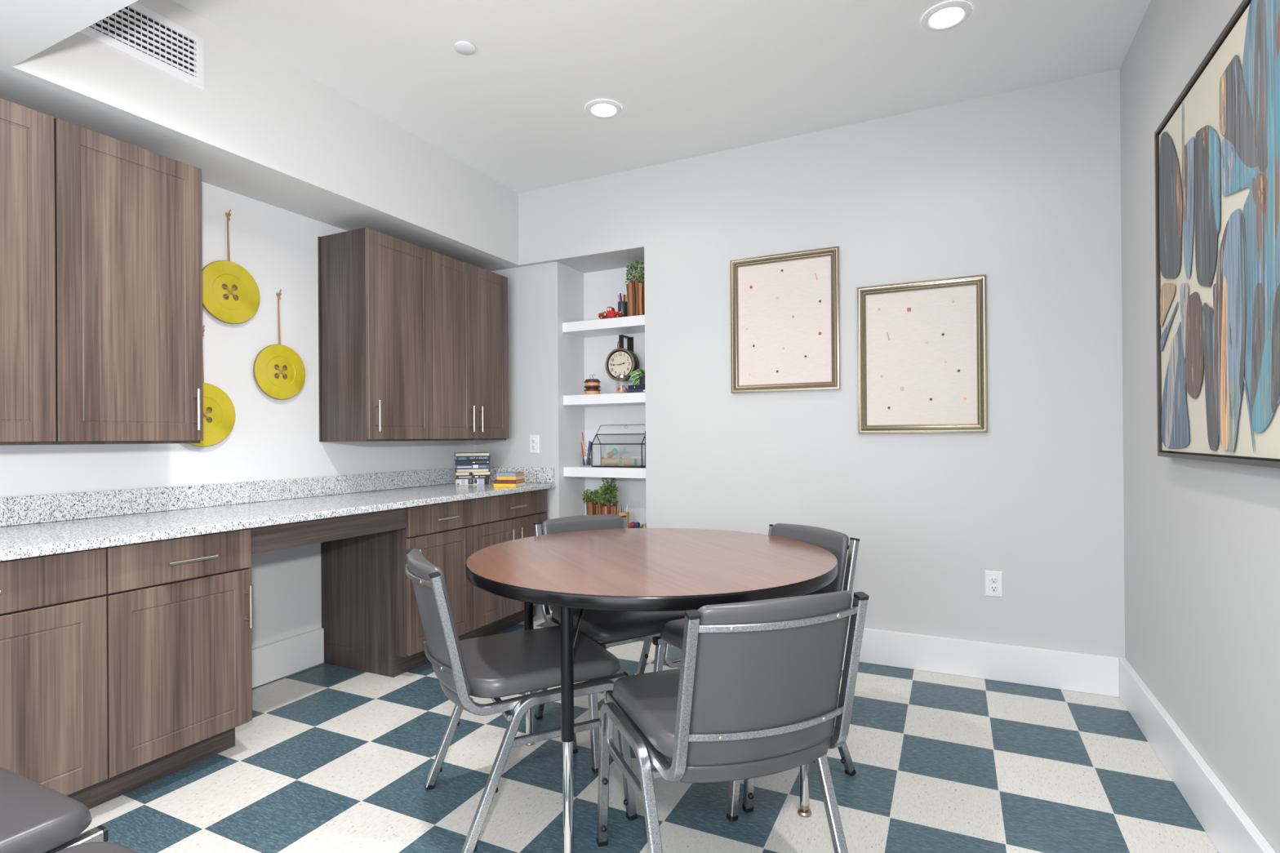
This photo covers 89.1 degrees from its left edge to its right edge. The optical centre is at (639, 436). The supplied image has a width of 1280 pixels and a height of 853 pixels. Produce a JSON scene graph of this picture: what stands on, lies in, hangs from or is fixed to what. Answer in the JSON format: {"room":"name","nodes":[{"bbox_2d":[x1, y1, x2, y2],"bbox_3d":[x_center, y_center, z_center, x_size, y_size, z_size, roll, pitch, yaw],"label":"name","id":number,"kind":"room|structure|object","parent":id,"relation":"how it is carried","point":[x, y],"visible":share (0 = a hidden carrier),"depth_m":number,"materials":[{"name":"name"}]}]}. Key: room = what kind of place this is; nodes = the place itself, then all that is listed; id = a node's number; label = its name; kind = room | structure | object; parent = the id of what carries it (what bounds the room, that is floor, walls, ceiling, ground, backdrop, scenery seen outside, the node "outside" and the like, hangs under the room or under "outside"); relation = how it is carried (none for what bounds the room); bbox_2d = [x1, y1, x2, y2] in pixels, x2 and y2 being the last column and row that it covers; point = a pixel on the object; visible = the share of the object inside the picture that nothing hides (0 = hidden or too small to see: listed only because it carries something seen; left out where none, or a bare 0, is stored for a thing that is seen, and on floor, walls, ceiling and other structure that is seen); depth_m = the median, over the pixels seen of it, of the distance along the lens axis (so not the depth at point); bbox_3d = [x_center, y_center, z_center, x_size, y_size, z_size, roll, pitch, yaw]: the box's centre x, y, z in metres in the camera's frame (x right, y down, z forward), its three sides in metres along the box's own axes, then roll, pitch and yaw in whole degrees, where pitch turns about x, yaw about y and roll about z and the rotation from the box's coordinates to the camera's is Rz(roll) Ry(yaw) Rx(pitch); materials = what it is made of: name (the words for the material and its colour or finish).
{"room":"care facility","nodes":[
{"label":"care facility","id":0,"kind":"room"},
{"bbox_2d":[0,182,475,648],"bbox_3d":[-2.368,-0.204,2.008,0.120,2.750,6.400,0,0,26],"label":"wall","id":1,"kind":"structure","parent":0,"point":[269,438],"depth_m":3.08,"materials":[{"name":"white paint"}]},
{"bbox_2d":[0,97,56,445],"bbox_3d":[-2.166,-0.500,1.849,0.387,1.058,0.686,0,0,26],"label":"upper cabinet","id":2,"kind":"object","parent":1,"relation":"attached to","point":[28,394],"visible":1,"depth_m":2.02,"materials":[{"name":"laminate"}]},
{"bbox_2d":[53,117,203,444],"bbox_3d":[-1.919,-0.501,2.364,0.387,1.058,0.453,0,0,26],"label":"upper cabinet","id":3,"kind":"object","parent":1,"relation":"attached to","point":[128,226],"visible":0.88,"depth_m":2.27,"materials":[{"name":"laminate"}]},
{"bbox_2d":[188,324,235,446],"bbox_3d":[-1.893,-0.219,2.819,0.027,0.529,0.276,0,0,26],"label":"button","id":4,"kind":"object","parent":1,"relation":"attached to","point":[219,411],"visible":0.51,"depth_m":2.86,"materials":[{"name":"yellow wood"}]},
{"bbox_2d":[202,209,260,324],"bbox_3d":[-1.846,-0.765,2.925,0.027,0.517,0.280,0,0,26],"label":"button","id":5,"kind":"object","parent":1,"relation":"attached to","point":[230,294],"visible":0.96,"depth_m":2.92,"materials":[{"name":"yellow plastic"}]},
{"bbox_2d":[0,0,518,270],"bbox_3d":[-0.802,-1.358,0.976,3.615,0.470,5.900,0,0,26],"label":"soffit","id":6,"kind":"object","parent":1,"relation":"attached to","point":[260,128],"depth_m":2.70,"materials":[{"name":"white paint"}]},
{"bbox_2d":[79,1,204,89],"bbox_3d":[-1.760,-1.408,2.224,0.008,0.196,0.524,0,0,26],"label":"air vent","id":7,"kind":"object","parent":6,"relation":"in","point":[135,30],"visible":0.83,"depth_m":2.30,"materials":[{"name":"white plastic"}]},
{"bbox_2d":[0,466,554,526],"bbox_3d":[-1.516,0.255,2.897,0.640,0.098,3.140,0,0,26],"label":"backsplash","id":8,"kind":"structure","parent":1,"relation":"attached to","point":[28,509],"depth_m":2.83,"materials":[{"name":"stone"}]},
{"bbox_2d":[253,288,305,399],"bbox_3d":[-1.739,-0.445,3.143,0.027,0.535,0.266,0,0,26],"label":"button","id":9,"kind":"object","parent":1,"relation":"attached to","point":[278,371],"visible":1,"depth_m":3.14,"materials":[{"name":"yellow wood"}]},
{"bbox_2d":[251,627,324,688],"bbox_3d":[-1.798,1.075,3.002,0.026,0.176,0.763,0,0,26],"label":"baseboard","id":10,"kind":"structure","parent":1,"relation":"attached to","point":[277,660],"depth_m":3.16,"materials":[{"name":"white paint"}]},
{"bbox_2d":[317,227,432,441],"bbox_3d":[-1.387,-0.502,3.470,0.387,1.058,0.445,0,0,26],"label":"upper cabinet","id":11,"kind":"object","parent":1,"relation":"attached to","point":[375,361],"visible":1,"depth_m":3.32,"materials":[{"name":"laminate"}]},
{"bbox_2d":[430,250,508,440],"bbox_3d":[-1.142,-0.503,3.980,0.387,1.058,0.682,0,0,26],"label":"upper cabinet","id":12,"kind":"object","parent":1,"relation":"attached to","point":[470,344],"visible":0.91,"depth_m":3.86,"materials":[{"name":"laminate"}]},
{"bbox_2d":[75,614,1218,852],"bbox_3d":[-0.677,1.196,1.197,3.850,0.080,6.400,0,0,26],"label":"floor","id":13,"kind":"structure","parent":0,"point":[330,758],"depth_m":2.14,"materials":[{"name":"tile"}]},
{"bbox_2d":[0,547,107,809],"bbox_3d":[-2.033,0.753,1.804,0.645,0.829,0.688,0,0,26],"label":"base cabinet","id":14,"kind":"object","parent":13,"relation":"on","point":[54,730],"visible":0.73,"depth_m":1.87,"materials":[{"name":"laminate"}]},
{"bbox_2d":[0,466,555,561],"bbox_3d":[-1.511,0.271,2.894,0.650,0.129,3.140,0,0,26],"label":"countertop","id":15,"kind":"structure","parent":14,"relation":"on","point":[41,525],"depth_m":2.63,"materials":[{"name":"stone"}]},
{"bbox_2d":[248,507,406,554],"bbox_3d":[-1.290,0.386,2.758,0.032,0.104,0.768,0,0,26],"label":"apron","id":16,"kind":"object","parent":15,"relation":"attached to","point":[281,536],"visible":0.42,"depth_m":2.69,"materials":[{"name":"laminate"}]},
{"bbox_2d":[454,478,489,485],"bbox_3d":[-1.070,0.285,4.138,0.205,0.038,0.141,0,0,-20],"label":"book","id":17,"kind":"object","parent":15,"relation":"on","point":[474,481],"visible":0.92,"depth_m":4.07,"materials":[{"name":"white paper"}]},
{"bbox_2d":[453,474,489,479],"bbox_3d":[-1.070,0.255,4.137,0.205,0.023,0.143,0,0,-21],"label":"book","id":18,"kind":"object","parent":17,"relation":"on","point":[458,477],"visible":0.91,"depth_m":4.07,"materials":[{"name":"grey paper"}]},
{"bbox_2d":[454,471,489,475],"bbox_3d":[-1.069,0.234,4.138,0.207,0.018,0.141,0,0,-20],"label":"book","id":19,"kind":"object","parent":18,"relation":"on","point":[455,473],"visible":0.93,"depth_m":4.08,"materials":[{"name":"beige paper"}]},
{"bbox_2d":[455,468,488,472],"bbox_3d":[-1.068,0.215,4.139,0.195,0.021,0.138,0,0,-19],"label":"book","id":20,"kind":"object","parent":19,"relation":"on","point":[468,470],"visible":0.68,"depth_m":4.08,"materials":[{"name":"grey paper"}]},
{"bbox_2d":[454,464,489,469],"bbox_3d":[-1.069,0.191,4.138,0.205,0.027,0.146,0,0,-19],"label":"book","id":21,"kind":"object","parent":20,"relation":"on","point":[457,466],"visible":0.87,"depth_m":4.07,"materials":[{"name":"blue paper"}]},
{"bbox_2d":[453,459,489,465],"bbox_3d":[-1.071,0.163,4.138,0.207,0.028,0.151,0,0,-19],"label":"book","id":22,"kind":"object","parent":21,"relation":"on","point":[477,461],"visible":0.88,"depth_m":4.07,"materials":[{"name":"black paper"}]},
{"bbox_2d":[455,456,490,460],"bbox_3d":[-1.067,0.137,4.139,0.206,0.024,0.144,0,0,-20],"label":"book","id":23,"kind":"object","parent":22,"relation":"on","point":[457,458],"visible":1,"depth_m":4.07,"materials":[{"name":"blue paper"}]},
{"bbox_2d":[453,452,489,456],"bbox_3d":[-1.071,0.115,4.138,0.207,0.021,0.138,0,0,-19],"label":"book","id":24,"kind":"object","parent":23,"relation":"on","point":[463,454],"visible":1,"depth_m":4.08,"materials":[{"name":"grey paper"}]},
{"bbox_2d":[493,481,526,487],"bbox_3d":[-0.783,0.291,3.927,0.137,0.022,0.175,0,0,10],"label":"book","id":25,"kind":"object","parent":15,"relation":"on","point":[495,485],"visible":0.88,"depth_m":3.85,"materials":[{"name":"yellow paper"}]},
{"bbox_2d":[493,478,524,484],"bbox_3d":[-0.785,0.270,3.917,0.137,0.020,0.156,0,0,10],"label":"book","id":26,"kind":"object","parent":25,"relation":"on","point":[519,481],"visible":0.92,"depth_m":3.84,"materials":[{"name":"red paper"}]},
{"bbox_2d":[497,475,524,479],"bbox_3d":[-0.776,0.248,3.919,0.118,0.023,0.151,0,0,11],"label":"book","id":27,"kind":"object","parent":26,"relation":"on","point":[522,477],"visible":0.88,"depth_m":3.85,"materials":[{"name":"yellow paper"}]},
{"bbox_2d":[496,471,524,476],"bbox_3d":[-0.778,0.227,3.917,0.118,0.020,0.148,0,0,11],"label":"book","id":28,"kind":"object","parent":27,"relation":"on","point":[503,473],"visible":1,"depth_m":3.85,"materials":[{"name":"blue paper"}]},
{"bbox_2d":[0,767,108,852],"bbox_3d":[-1.317,0.760,1.040,0.496,0.813,0.622,0,0,26],"label":"chair","id":29,"kind":"object","parent":13,"relation":"on","point":[35,817],"visible":0.98,"depth_m":1.17,"materials":[{"name":"silver metal"}]},
{"bbox_2d":[55,841,137,852],"bbox_3d":[-0.860,0.756,0.777,0.496,0.813,0.622,0,0,26],"label":"chair","id":30,"kind":"object","parent":13,"relation":"on","point":[97,846],"visible":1,"depth_m":1.07,"materials":[{"name":"silver metal"}]},
{"bbox_2d":[90,528,253,808],"bbox_3d":[-1.786,0.753,2.319,0.645,0.829,0.455,0,0,26],"label":"base cabinet","id":31,"kind":"object","parent":13,"relation":"on","point":[180,611],"visible":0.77,"depth_m":2.17,"materials":[{"name":"laminate"}]},
{"bbox_2d":[320,498,473,677],"bbox_3d":[-1.255,0.751,3.423,0.645,0.829,0.461,0,0,26],"label":"base cabinet","id":32,"kind":"object","parent":13,"relation":"on","point":[371,623],"visible":0.66,"depth_m":3.23,"materials":[{"name":"laminate"}]},
{"bbox_2d":[458,488,546,640],"bbox_3d":[-1.000,0.750,3.952,0.645,0.829,0.714,0,0,26],"label":"base cabinet","id":33,"kind":"object","parent":13,"relation":"on","point":[497,519],"visible":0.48,"depth_m":3.74,"materials":[{"name":"laminate"}]},
{"bbox_2d":[404,548,637,852],"bbox_3d":[-0.400,0.755,2.035,0.622,0.813,0.496,0,0,-28],"label":"chair","id":34,"kind":"object","parent":13,"relation":"on","point":[493,667],"visible":0.89,"depth_m":1.86,"materials":[{"name":"grey leather"}]},
{"bbox_2d":[533,514,685,773],"bbox_3d":[-0.109,0.754,2.619,0.496,0.813,0.622,0,0,-32],"label":"chair","id":35,"kind":"object","parent":13,"relation":"on","point":[611,628],"visible":0.34,"depth_m":2.44,"materials":[{"name":"silver metal"}]},
{"bbox_2d":[465,528,838,852],"bbox_3d":[0.040,0.774,2.215,1.221,0.756,1.221,0,0,27],"label":"round table","id":36,"kind":"object","parent":13,"relation":"on","point":[624,569],"visible":0.84,"depth_m":1.91,"materials":[{"name":"laminate"}]},
{"bbox_2d":[596,590,869,852],"bbox_3d":[0.212,0.750,1.645,0.496,0.813,0.622,0,0,-20],"label":"chair","id":37,"kind":"object","parent":13,"relation":"on","point":[754,691],"visible":1,"depth_m":1.42,"materials":[{"name":"grey leather"}]},
{"bbox_2d":[652,523,859,821],"bbox_3d":[0.413,0.749,2.310,0.622,0.813,0.496,0,0,-30],"label":"chair","id":38,"kind":"object","parent":13,"relation":"on","point":[835,542],"visible":0.16,"depth_m":2.29,"materials":[{"name":"silver metal"}]},
{"bbox_2d":[172,0,1151,193],"bbox_3d":[-0.698,-1.643,1.203,3.850,0.100,6.400,0,0,26],"label":"ceiling","id":39,"kind":"structure","parent":0,"point":[688,78],"depth_m":2.77,"materials":[{"name":"white paint"}]},
{"bbox_2d":[453,40,475,54],"bbox_3d":[-0.714,-1.584,2.651,0.084,0.012,0.084,0,0,26],"label":"sprinkler cover","id":40,"kind":"object","parent":39,"relation":"attached to","point":[464,47],"visible":1,"depth_m":2.64,"materials":[{"name":"white plastic"}]},
{"bbox_2d":[585,98,622,118],"bbox_3d":[-0.176,-1.587,3.160,0.176,0.010,0.176,0,0,26],"label":"recessed light","id":41,"kind":"object","parent":39,"relation":"in","point":[602,108],"visible":1,"depth_m":3.15,"materials":[{"name":"white plastic"}]},
{"bbox_2d":[591,103,615,115],"bbox_3d":[-0.176,-1.586,3.160,0.117,0.003,0.117,0,0,26],"label":"diffuser","id":42,"kind":"object","parent":41,"relation":"attached to","point":[597,108],"depth_m":3.16,"materials":[{"name":"white plastic"}]},
{"bbox_2d":[920,0,972,31],"bbox_3d":[1.168,-1.599,2.480,0.176,0.010,0.176,0,0,26],"label":"recessed light","id":43,"kind":"object","parent":39,"relation":"in","point":[950,14],"visible":1,"depth_m":2.47,"materials":[{"name":"white plastic"}]},
{"bbox_2d":[929,7,963,26],"bbox_3d":[1.168,-1.598,2.480,0.117,0.003,0.117,0,0,26],"label":"diffuser","id":44,"kind":"object","parent":43,"relation":"attached to","point":[939,16],"depth_m":2.48,"materials":[{"name":"white plastic"}]},
{"bbox_2d":[475,68,1124,657],"bbox_3d":[0.593,-0.223,3.857,3.615,2.750,0.500,0,0,26],"label":"wall","id":45,"kind":"structure","parent":0,"point":[1020,189],"depth_m":3.26,"materials":[{"name":"grey paint"}]},
{"bbox_2d":[529,435,539,453],"bbox_3d":[-0.689,0.051,4.236,0.074,0.120,0.009,0,0,26],"label":"wall outlet","id":46,"kind":"object","parent":45,"relation":"attached to","point":[534,439],"visible":1,"depth_m":4.23,"materials":[{"name":"white plastic"}]},
{"bbox_2d":[562,315,644,337],"bbox_3d":[-0.157,-0.707,4.198,0.634,0.062,0.270,0,0,26],"label":"shelf","id":47,"kind":"object","parent":45,"relation":"attached to","point":[630,324],"visible":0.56,"depth_m":4.13,"materials":[{"name":"white paint"}]},
{"bbox_2d":[598,306,623,319],"bbox_3d":[-0.182,-0.777,4.112,0.157,0.077,0.066,0,0,22],"label":"toy truck","id":48,"kind":"object","parent":47,"relation":"on","point":[611,313],"visible":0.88,"depth_m":4.09,"materials":[{"name":"red metal"}]},
{"bbox_2d":[617,293,627,316],"bbox_3d":[-0.112,-0.829,4.201,0.062,0.180,0.062,0,0,26],"label":"pencil cup","id":49,"kind":"object","parent":47,"relation":"on","point":[622,305],"visible":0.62,"depth_m":4.18,"materials":[{"name":"grey metal"}]},
{"bbox_2d":[625,260,644,316],"bbox_3d":[0.009,-0.917,4.105,0.208,0.356,0.208,0,0,26],"label":"planter","id":50,"kind":"object","parent":47,"relation":"on","point":[635,288],"visible":0.66,"depth_m":4.03,"materials":[{"name":"brown wood"}]},
{"bbox_2d":[563,392,645,406],"bbox_3d":[-0.154,-0.235,4.197,0.634,0.062,0.270,0,0,26],"label":"shelf","id":51,"kind":"object","parent":45,"relation":"attached to","point":[628,398],"visible":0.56,"depth_m":4.09,"materials":[{"name":"white paint"}]},
{"bbox_2d":[582,378,602,394],"bbox_3d":[-0.317,-0.316,4.187,0.128,0.101,0.113,0,0,-13],"label":"thread spool","id":52,"kind":"object","parent":51,"relation":"on","point":[589,383],"visible":0.96,"depth_m":4.15,"materials":[{"name":"brown wood"}]},
{"bbox_2d":[583,388,600,395],"bbox_3d":[-0.307,-0.284,4.192,0.108,0.037,0.108,0,0,26],"label":"thread spool","id":53,"kind":"object","parent":51,"relation":"on","point":[588,391],"visible":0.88,"depth_m":4.15,"materials":[{"name":"brown wood"}]},
{"bbox_2d":[616,374,628,378],"bbox_3d":[-0.111,-0.324,4.082,0.084,0.113,0.084,0,0,26],"label":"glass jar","id":54,"kind":"object","parent":51,"relation":"on","point":[621,376],"visible":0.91,"depth_m":4.05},
{"bbox_2d":[626,388,644,392],"bbox_3d":[0.027,-0.281,4.079,0.180,0.026,0.131,0,0,25],"label":"book","id":55,"kind":"object","parent":51,"relation":"on","point":[636,390],"visible":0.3,"depth_m":4.03,"materials":[{"name":"blue paper"}]},
{"bbox_2d":[627,384,644,389],"bbox_3d":[0.031,-0.307,4.080,0.172,0.025,0.129,0,0,27],"label":"book","id":56,"kind":"object","parent":55,"relation":"on","point":[637,386],"visible":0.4,"depth_m":4.04,"materials":[{"name":"black paper"}]},
{"bbox_2d":[628,368,644,385],"bbox_3d":[0.012,-0.349,4.043,0.156,0.162,0.119,0,0,-25],"label":"potted plant","id":57,"kind":"object","parent":56,"relation":"on","point":[638,375],"visible":0.7,"depth_m":4.04,"materials":[{"name":"green plant"}]},
{"bbox_2d":[564,465,645,478],"bbox_3d":[-0.150,0.228,4.196,0.634,0.062,0.270,0,0,26],"label":"shelf","id":58,"kind":"object","parent":45,"relation":"attached to","point":[586,471],"visible":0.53,"depth_m":4.08,"materials":[{"name":"white paint"}]},
{"bbox_2d":[581,432,593,465],"bbox_3d":[-0.342,0.086,4.210,0.100,0.224,0.096,0,0,26],"label":"jar","id":59,"kind":"object","parent":58,"relation":"on","point":[586,460],"visible":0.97,"depth_m":4.20,"materials":[{"name":"clear glass"}]},
{"bbox_2d":[591,424,645,467],"bbox_3d":[-0.123,0.061,4.137,0.360,0.270,0.126,0,0,26],"label":"terrarium","id":60,"kind":"object","parent":58,"relation":"on","point":[600,443],"visible":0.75,"depth_m":4.14,"materials":[{"name":"black"}]},
{"bbox_2d":[600,457,622,466],"bbox_3d":[-0.182,0.162,4.160,0.136,0.058,0.058,0,0,22],"label":"spool","id":61,"kind":"object","parent":60,"relation":"in","point":[604,461],"visible":0.91,"depth_m":4.14,"materials":[{"name":"brown"}]},
{"bbox_2d":[606,448,617,457],"bbox_3d":[-0.177,0.110,4.159,0.042,0.069,0.088,0,0,-35],"label":"spool","id":62,"kind":"object","parent":61,"relation":"on","point":[614,451],"visible":1,"depth_m":4.14,"materials":[{"name":"brown"}]},
{"bbox_2d":[600,465,644,467],"bbox_3d":[-0.122,0.194,4.137,0.354,0.005,0.120,0,0,26],"label":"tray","id":63,"kind":"object","parent":60,"relation":"on","point":[605,466],"depth_m":4.08,"materials":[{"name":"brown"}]},
{"bbox_2d":[619,458,637,466],"bbox_3d":[-0.072,0.165,4.110,0.102,0.050,0.050,0,0,23],"label":"spool","id":64,"kind":"object","parent":60,"relation":"in","point":[623,462],"visible":0.96,"depth_m":4.09,"materials":[{"name":"brown"}]},
{"bbox_2d":[644,431,645,468],"bbox_3d":[0.079,0.081,4.034,0.040,0.228,0.148,0,0,26],"label":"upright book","id":65,"kind":"object","parent":58,"relation":"on","point":[645,431],"visible":0.17,"depth_m":3.98,"materials":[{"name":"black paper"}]},
{"bbox_2d":[604,334,639,381],"bbox_3d":[-0.097,-0.504,4.229,0.211,0.300,0.168,0,0,26],"label":"clock","id":66,"kind":"object","parent":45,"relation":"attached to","point":[620,361],"visible":0.91,"depth_m":4.17,"materials":[{"name":"black"}]},
{"bbox_2d":[729,245,840,393],"bbox_3d":[0.766,-0.609,3.481,0.582,0.737,0.028,0,0,26],"label":"framed picture","id":67,"kind":"object","parent":45,"relation":"attached to","point":[785,307],"visible":1,"depth_m":3.48,"materials":[{"name":"beige paper"}]},
{"bbox_2d":[857,274,987,433],"bbox_3d":[1.372,-0.388,3.190,0.582,0.744,0.028,0,0,26],"label":"framed picture","id":68,"kind":"object","parent":45,"relation":"attached to","point":[922,345],"visible":1,"depth_m":3.19,"materials":[{"name":"beige paper"}]},
{"bbox_2d":[843,626,1119,697],"bbox_3d":[1.065,1.062,3.341,2.284,0.172,0.026,0,0,26],"label":"baseboard","id":69,"kind":"structure","parent":45,"relation":"attached to","point":[1073,671],"depth_m":3.04,"materials":[{"name":"white paint"}]},
{"bbox_2d":[984,570,1003,597],"bbox_3d":[1.665,0.695,3.061,0.074,0.120,0.009,0,0,26],"label":"wall outlet","id":70,"kind":"object","parent":45,"relation":"attached to","point":[993,580],"visible":1,"depth_m":3.06,"materials":[{"name":"white plastic"}]},
{"bbox_2d":[989,576,997,583],"bbox_3d":[1.664,0.675,3.059,0.034,0.034,0.004,0,0,26],"label":"receptacle","id":71,"kind":"object","parent":70,"relation":"attached to","point":[993,580],"depth_m":3.06,"materials":[{"name":"grey plastic"}]},
{"bbox_2d":[990,584,997,591],"bbox_3d":[1.664,0.714,3.059,0.034,0.034,0.004,0,0,26],"label":"receptacle","id":72,"kind":"object","parent":70,"relation":"attached to","point":[993,588],"depth_m":3.06,"materials":[{"name":"grey plastic"}]},
{"bbox_3d":[-0.147,0.700,4.195,0.634,0.062,0.270,0,0,26],"label":"shelf","id":73,"kind":"object","parent":45,"relation":"attached to","visible":0},
{"bbox_2d":[582,488,601,515],"bbox_3d":[-0.311,0.507,4.238,0.131,0.326,0.131,0,0,-15],"label":"planter","id":74,"kind":"object","parent":73,"relation":"on","point":[592,508],"visible":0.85,"depth_m":4.21,"materials":[{"name":"brown wood"}]},
{"bbox_2d":[597,477,618,514],"bbox_3d":[-0.205,0.464,4.185,0.135,0.410,0.134,0,0,-44],"label":"planter","id":75,"kind":"object","parent":73,"relation":"on","point":[604,509],"visible":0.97,"depth_m":4.16,"materials":[{"name":"brown wood"}]},
{"bbox_2d":[617,503,629,527],"bbox_3d":[-0.106,0.551,4.167,0.072,0.235,0.072,0,0,26],"label":"cup","id":76,"kind":"object","parent":73,"relation":"on","point":[626,513],"visible":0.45,"depth_m":4.15,"materials":[{"name":"brown wood"}]},
{"bbox_2d":[641,524,646,528],"bbox_3d":[0.031,0.607,4.040,0.044,0.121,0.044,0,0,26],"label":"tin","id":77,"kind":"object","parent":73,"relation":"on","point":[643,526],"visible":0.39,"depth_m":4.02,"materials":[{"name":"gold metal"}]},
{"bbox_3d":[-0.024,0.618,4.077,0.080,0.098,0.080,0,0,26],"label":"storage box","id":78,"kind":"object","parent":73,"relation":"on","visible":0},
{"bbox_2d":[629,521,635,527],"bbox_3d":[-0.047,0.552,4.068,0.034,0.034,0.032,0,0,26],"label":"reel","id":79,"kind":"object","parent":78,"relation":"on","point":[631,524],"visible":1,"depth_m":4.05,"materials":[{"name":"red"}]},
{"bbox_2d":[634,522,639,527],"bbox_3d":[-0.018,0.552,4.054,0.034,0.034,0.032,0,0,26],"label":"reel","id":80,"kind":"object","parent":78,"relation":"on","point":[636,524],"visible":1,"depth_m":4.04,"materials":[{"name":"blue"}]},
{"bbox_2d":[1120,0,1279,852],"bbox_3d":[0.996,-0.233,0.391,0.115,2.750,6.400,0,0,26],"label":"wall","id":81,"kind":"structure","parent":0,"point":[1202,538],"depth_m":2.06,"materials":[{"name":"grey paint"}]},
{"bbox_2d":[1118,657,1275,852],"bbox_3d":[0.833,1.057,0.193,0.026,0.172,5.900,0,0,26],"label":"baseboard","id":82,"kind":"structure","parent":81,"relation":"attached to","point":[1227,825],"depth_m":1.99,"materials":[{"name":"white paint"}]},
{"bbox_2d":[1154,0,1279,468],"bbox_3d":[1.546,-0.488,1.717,0.038,1.114,1.139,0,0,26],"label":"abstract painting","id":83,"kind":"object","parent":81,"relation":"attached to","point":[1217,148],"visible":1,"depth_m":1.69,"materials":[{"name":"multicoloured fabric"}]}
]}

